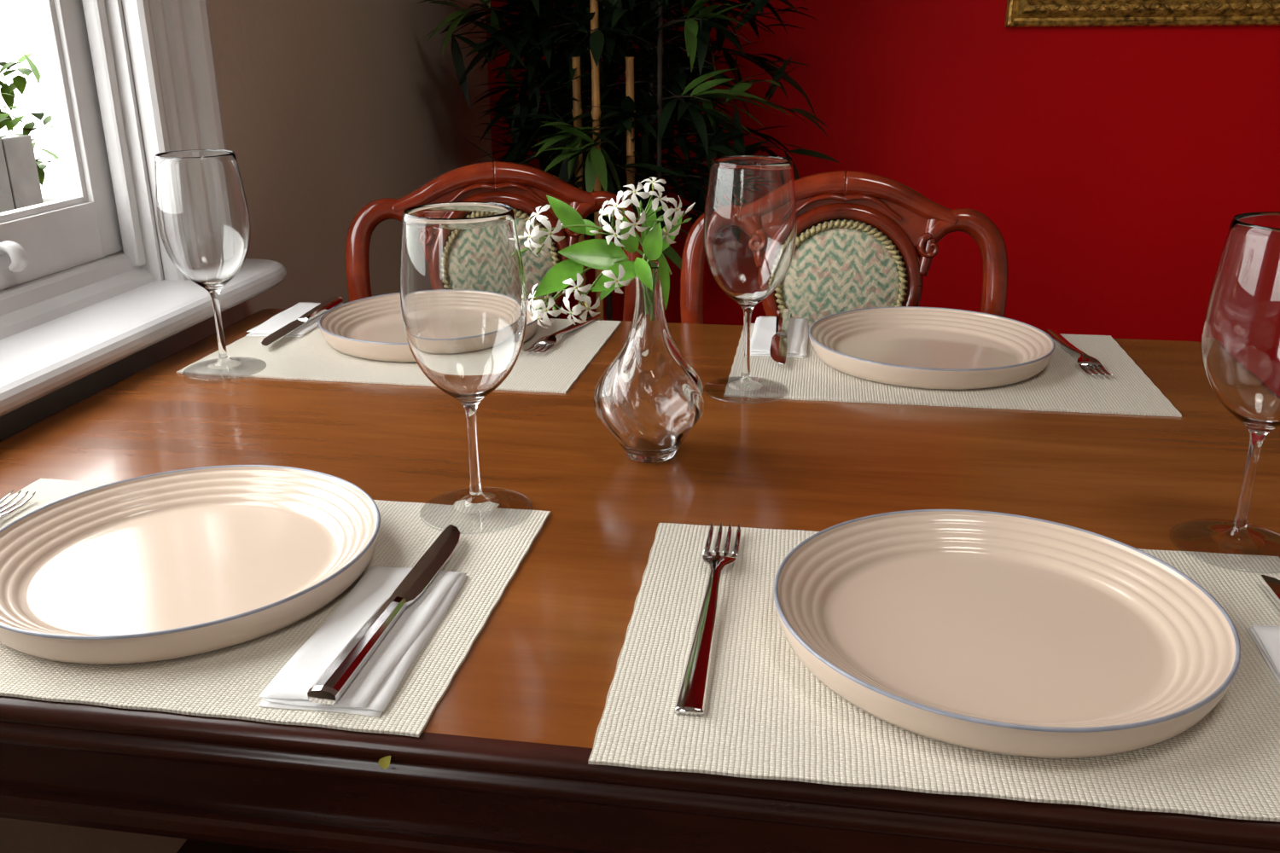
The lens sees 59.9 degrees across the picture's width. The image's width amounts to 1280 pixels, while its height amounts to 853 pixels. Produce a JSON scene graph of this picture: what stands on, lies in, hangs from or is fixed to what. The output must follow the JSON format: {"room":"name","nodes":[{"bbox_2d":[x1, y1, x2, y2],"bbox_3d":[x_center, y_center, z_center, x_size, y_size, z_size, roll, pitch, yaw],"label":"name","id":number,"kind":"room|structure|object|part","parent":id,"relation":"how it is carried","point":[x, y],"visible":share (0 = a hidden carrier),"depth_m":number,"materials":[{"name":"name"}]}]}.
{"room":"dining room","nodes":[
{"label":"dining room","id":0,"kind":"room"},
{"bbox_2d":[176,839,304,852],"bbox_3d":[1.118,1.052,0.528,4.152,0.100,5.530,3,20,9],"label":"floor","id":1,"kind":"structure","parent":0,"point":[190,846],"depth_m":1.62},
{"bbox_2d":[345,161,645,320],"bbox_3d":[-0.171,0.127,1.589,0.449,0.942,0.529,-4,20,-10],"label":"dining chair","id":2,"kind":"object","parent":1,"relation":"on","point":[523,188],"visible":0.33,"depth_m":1.64,"materials":[{"name":"red wood"}]},
{"bbox_3d":[-0.209,-0.237,1.658,0.182,0.177,0.035,-4,20,-10],"label":"braid trim","id":3,"kind":"part","parent":2,"relation":"part of","materials":[{"name":"beige fabric"}]},
{"bbox_2d":[417,0,839,320],"bbox_3d":[0.017,-0.780,2.375,0.945,2.101,0.848,3,20,9],"label":"bamboo","id":4,"kind":"object","parent":1,"relation":"on","point":[580,148],"visible":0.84,"depth_m":2.33,"materials":[{"name":"plant"}]},
{"bbox_2d":[0,308,1279,852],"bbox_3d":[0.011,0.372,1.177,1.268,0.750,0.950,3,20,9],"label":"dining table","id":5,"kind":"object","parent":1,"relation":"on","point":[500,765],"visible":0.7,"depth_m":0.87,"materials":[{"name":"brown wood"}]},
{"bbox_2d":[0,478,550,737],"bbox_3d":[-0.327,0.110,0.802,0.463,0.002,0.308,3,20,9],"label":"placemat","id":6,"kind":"object","parent":5,"relation":"on","point":[227,683],"visible":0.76,"depth_m":0.70,"materials":[{"name":"beige fabric"}]},
{"bbox_2d":[0,489,35,518],"bbox_3d":[-0.539,0.096,0.824,0.026,0.011,0.240,3,20,10],"label":"fork","id":7,"kind":"object","parent":6,"relation":"on","point":[2,514],"visible":1,"depth_m":0.92,"materials":[{"name":"silver metal"}]},
{"bbox_2d":[0,465,380,664],"bbox_3d":[-0.331,0.092,0.807,0.281,0.028,0.281,3,20,9],"label":"dinner plate","id":8,"kind":"object","parent":6,"relation":"on","point":[176,564],"visible":1,"depth_m":0.81,"materials":[{"name":"beige ceramic"}]},
{"bbox_2d":[258,565,467,717],"bbox_3d":[-0.173,0.134,0.724,0.077,0.005,0.176,3,20,8],"label":"napkin","id":9,"kind":"object","parent":6,"relation":"on","point":[373,688],"visible":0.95,"depth_m":0.70,"materials":[{"name":"white cloth fabric"}]},
{"bbox_2d":[307,524,460,704],"bbox_3d":[-0.161,0.115,0.751,0.020,0.010,0.240,3,20,10],"label":"table knife","id":10,"kind":"object","parent":9,"relation":"on","point":[335,679],"visible":1,"depth_m":0.71,"materials":[{"name":"silver metal"}]},
{"bbox_2d":[400,201,532,523],"bbox_3d":[-0.134,-0.046,0.868,0.095,0.245,0.095,14,25,35],"label":"wine glass","id":11,"kind":"object","parent":6,"relation":"on","point":[463,303],"visible":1,"depth_m":0.81,"materials":[{"name":"clear glass"}]},
{"bbox_2d":[378,756,390,769],"bbox_3d":[-0.143,0.189,0.623,0.008,0.009,0.001,4,20,13],"label":"leaf fragment","id":12,"kind":"object","parent":5,"relation":"on","point":[384,763],"visible":1,"depth_m":0.62,"materials":[{"name":"yellow plant"}]},
{"bbox_2d":[176,318,621,393],"bbox_3d":[-0.280,-0.101,1.384,0.463,0.002,0.308,3,20,10],"label":"placemat","id":13,"kind":"object","parent":5,"relation":"on","point":[309,357],"visible":0.42,"depth_m":1.31,"materials":[{"name":"beige fabric"}]},
{"bbox_2d":[154,149,265,381],"bbox_3d":[-0.482,-0.181,1.247,0.095,0.245,0.095,14,25,35],"label":"wine glass","id":14,"kind":"object","parent":13,"relation":"on","point":[203,218],"visible":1,"depth_m":1.20,"materials":[{"name":"clear glass"}]},
{"bbox_2d":[245,302,344,337],"bbox_3d":[-0.461,-0.146,1.501,0.076,0.005,0.170,2,20,6],"label":"napkin","id":15,"kind":"object","parent":13,"relation":"on","point":[280,320],"visible":0.66,"depth_m":1.47,"materials":[{"name":"white fabric"}]},
{"bbox_2d":[261,296,343,346],"bbox_3d":[-0.447,-0.141,1.462,0.020,0.010,0.236,2,20,7],"label":"table knife","id":16,"kind":"object","parent":15,"relation":"on","point":[331,302],"visible":1,"depth_m":1.47,"materials":[{"name":"silver metal"}]},
{"bbox_2d":[318,292,540,362],"bbox_3d":[-0.266,-0.131,1.423,0.281,0.028,0.281,3,20,9],"label":"dinner plate","id":17,"kind":"object","parent":13,"relation":"on","point":[370,328],"visible":0.43,"depth_m":1.41,"materials":[{"name":"beige ceramic"}]},
{"bbox_2d":[521,314,600,353],"bbox_3d":[-0.097,-0.121,1.416,0.026,0.011,0.206,7,21,19],"label":"fork","id":18,"kind":"object","parent":13,"relation":"on","point":[550,340],"visible":0.94,"depth_m":1.37,"materials":[{"name":"silver metal"}]},
{"bbox_2d":[517,176,703,462],"bbox_3d":[-0.025,-0.093,0.993,0.169,0.250,0.100,3,20,9],"label":"flower vase","id":19,"kind":"object","parent":5,"relation":"on","point":[648,398],"visible":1,"depth_m":0.97,"materials":[{"name":"clear glass"}]},
{"bbox_2d":[587,523,1279,821],"bbox_3d":[0.222,0.139,0.712,0.463,0.002,0.308,2,20,8],"label":"placemat","id":20,"kind":"object","parent":5,"relation":"on","point":[766,716],"visible":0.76,"depth_m":0.63,"materials":[{"name":"beige fabric"}]},
{"bbox_2d":[674,522,740,716],"bbox_3d":[0.048,0.119,0.751,0.026,0.011,0.248,3,20,9],"label":"fork","id":21,"kind":"object","parent":20,"relation":"on","point":[691,699],"visible":1,"depth_m":0.71,"materials":[{"name":"silver metal"}]},
{"bbox_2d":[773,509,1241,758],"bbox_3d":[0.227,0.123,0.714,0.281,0.028,0.281,3,20,9],"label":"dinner plate","id":22,"kind":"object","parent":20,"relation":"on","point":[1001,633],"visible":1,"depth_m":0.70,"materials":[{"name":"beige ceramic"}]},
{"bbox_2d":[1246,625,1279,685],"bbox_3d":[0.414,0.162,0.636,0.077,0.005,0.178,3,20,10],"label":"napkin","id":23,"kind":"object","parent":20,"relation":"on","point":[1266,639],"visible":1,"depth_m":0.70,"materials":[{"name":"white fabric"}]},
{"bbox_2d":[1260,575,1279,600],"bbox_3d":[0.426,0.142,0.666,0.021,0.010,0.237,2,20,8],"label":"table knife","id":24,"kind":"object","parent":23,"relation":"on","point":[1273,584],"visible":1,"depth_m":0.76,"materials":[{"name":"silver metal"}]},
{"bbox_2d":[723,323,1181,417],"bbox_3d":[0.342,-0.073,1.297,0.463,0.002,0.308,3,20,9],"label":"placemat","id":25,"kind":"object","parent":5,"relation":"on","point":[1062,386],"visible":0.53,"depth_m":1.20,"materials":[{"name":"beige fabric"}]},
{"bbox_2d":[703,155,797,403],"bbox_3d":[0.113,-0.154,1.161,0.095,0.245,0.095,14,25,35],"label":"wine glass","id":26,"kind":"object","parent":25,"relation":"on","point":[750,225],"visible":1,"depth_m":1.11,"materials":[{"name":"clear glass"}]},
{"bbox_2d":[750,316,808,358],"bbox_3d":[0.176,-0.116,1.406,0.074,0.005,0.180,3,20,9],"label":"napkin","id":27,"kind":"object","parent":25,"relation":"on","point":[765,327],"visible":0.79,"depth_m":1.39,"materials":[{"name":"white fabric"}]},
{"bbox_2d":[769,308,790,365],"bbox_3d":[0.174,-0.114,1.378,0.021,0.010,0.240,2,20,8],"label":"table knife","id":28,"kind":"object","parent":27,"relation":"on","point":[779,340],"visible":1,"depth_m":1.36,"materials":[{"name":"silver metal"}]},
{"bbox_2d":[808,306,1055,389],"bbox_3d":[0.341,-0.095,1.313,0.281,0.028,0.281,3,20,9],"label":"dinner plate","id":29,"kind":"object","parent":25,"relation":"on","point":[936,348],"visible":1,"depth_m":1.32,"materials":[{"name":"beige ceramic"}]},
{"bbox_2d":[1042,329,1112,375],"bbox_3d":[0.516,-0.091,1.321,0.026,0.011,0.203,1,20,3],"label":"fork","id":30,"kind":"object","parent":25,"relation":"on","point":[1085,360],"visible":0.98,"depth_m":1.28,"materials":[{"name":"silver metal"}]},
{"bbox_2d":[1169,211,1279,573],"bbox_3d":[0.450,-0.025,0.798,0.095,0.245,0.095,14,25,35],"label":"wine glass","id":31,"kind":"object","parent":5,"relation":"on","point":[1241,334],"visible":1,"depth_m":0.76,"materials":[{"name":"clear glass"}]},
{"bbox_2d":[680,170,1008,325],"bbox_3d":[0.247,0.170,1.462,0.449,0.942,0.529,3,20,9],"label":"dining chair","id":32,"kind":"object","parent":1,"relation":"on","point":[858,234],"visible":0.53,"depth_m":1.52,"materials":[{"name":"red wood"}]},
{"bbox_3d":[0.276,-0.194,1.532,0.182,0.177,0.035,3,20,9],"label":"braid trim","id":33,"kind":"part","parent":32,"relation":"part of","materials":[{"name":"beige fabric"}]},
{"bbox_2d":[0,0,492,852],"bbox_3d":[-0.879,-0.363,0.360,0.122,2.700,5.530,3,20,9],"label":"wall","id":34,"kind":"structure","parent":0,"point":[330,109],"depth_m":1.98,"materials":[{"name":"beige paint"}]},
{"bbox_2d":[0,0,122,290],"bbox_3d":[-0.804,-0.356,0.865,0.034,0.657,1.127,3,20,9],"label":"window","id":35,"kind":"structure","parent":34,"relation":"in","point":[83,227],"depth_m":1.39,"materials":[{"name":"white paint"}]},
{"bbox_2d":[0,240,28,272],"bbox_3d":[-0.718,-0.194,1.267,0.033,0.035,0.040,3,20,9],"label":"lift","id":36,"kind":"object","parent":35,"relation":"attached to","point":[14,257],"visible":1,"depth_m":1.26,"materials":[{"name":"white paint"}]},
{"bbox_2d":[29,0,226,280],"bbox_3d":[-0.781,-0.709,0.733,0.165,1.505,1.445,3,20,9],"label":"window frame","id":37,"kind":"structure","parent":34,"relation":"attached to","point":[170,43],"depth_m":1.45,"materials":[{"name":"white paint"}]},
{"bbox_2d":[0,251,286,440],"bbox_3d":[-0.757,0.030,0.986,0.265,0.152,1.485,3,20,9],"label":"sill","id":38,"kind":"structure","parent":34,"relation":"attached to","point":[66,336],"depth_m":1.32,"materials":[{"name":"white paint"}]},
{"bbox_2d":[485,0,1279,342],"bbox_3d":[1.529,-1.171,2.548,3.880,2.700,0.150,3,20,9],"label":"wall","id":39,"kind":"structure","parent":0,"point":[1114,166],"depth_m":2.74,"materials":[{"name":"red paint"}]},
{"bbox_2d":[1004,0,1279,27],"bbox_3d":[1.381,-1.292,2.424,1.045,0.786,0.044,3,20,9],"label":"framed painting","id":40,"kind":"object","parent":39,"relation":"attached to","point":[1019,13],"visible":1,"depth_m":2.58,"materials":[{"name":"metal"}]},
{"label":"outside","id":41,"kind":"structure","parent":0,"visible":0},
{"bbox_2d":[42,198,60,203],"bbox_3d":[-4.866,0.948,1.729,7.958,0.050,17.000,3,20,9],"label":"ground","id":42,"kind":"structure","parent":41,"point":[43,200],"depth_m":9.79,"materials":[{"name":"white"}]},
{"bbox_2d":[0,134,43,212],"bbox_3d":[-2.215,-0.070,2.803,0.060,1.113,2.268,3,20,9],"label":"fence","id":43,"kind":"object","parent":42,"relation":"on","point":[20,183],"visible":0.25,"depth_m":3.61,"materials":[{"name":"grey wood"}]},
{"bbox_2d":[0,52,58,186],"bbox_3d":[-2.454,-0.478,3.479,0.558,1.410,1.750,3,20,9],"label":"shrub","id":44,"kind":"object","parent":42,"relation":"on","point":[19,83],"visible":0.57,"depth_m":3.98,"materials":[{"name":"green plant"}]}
]}

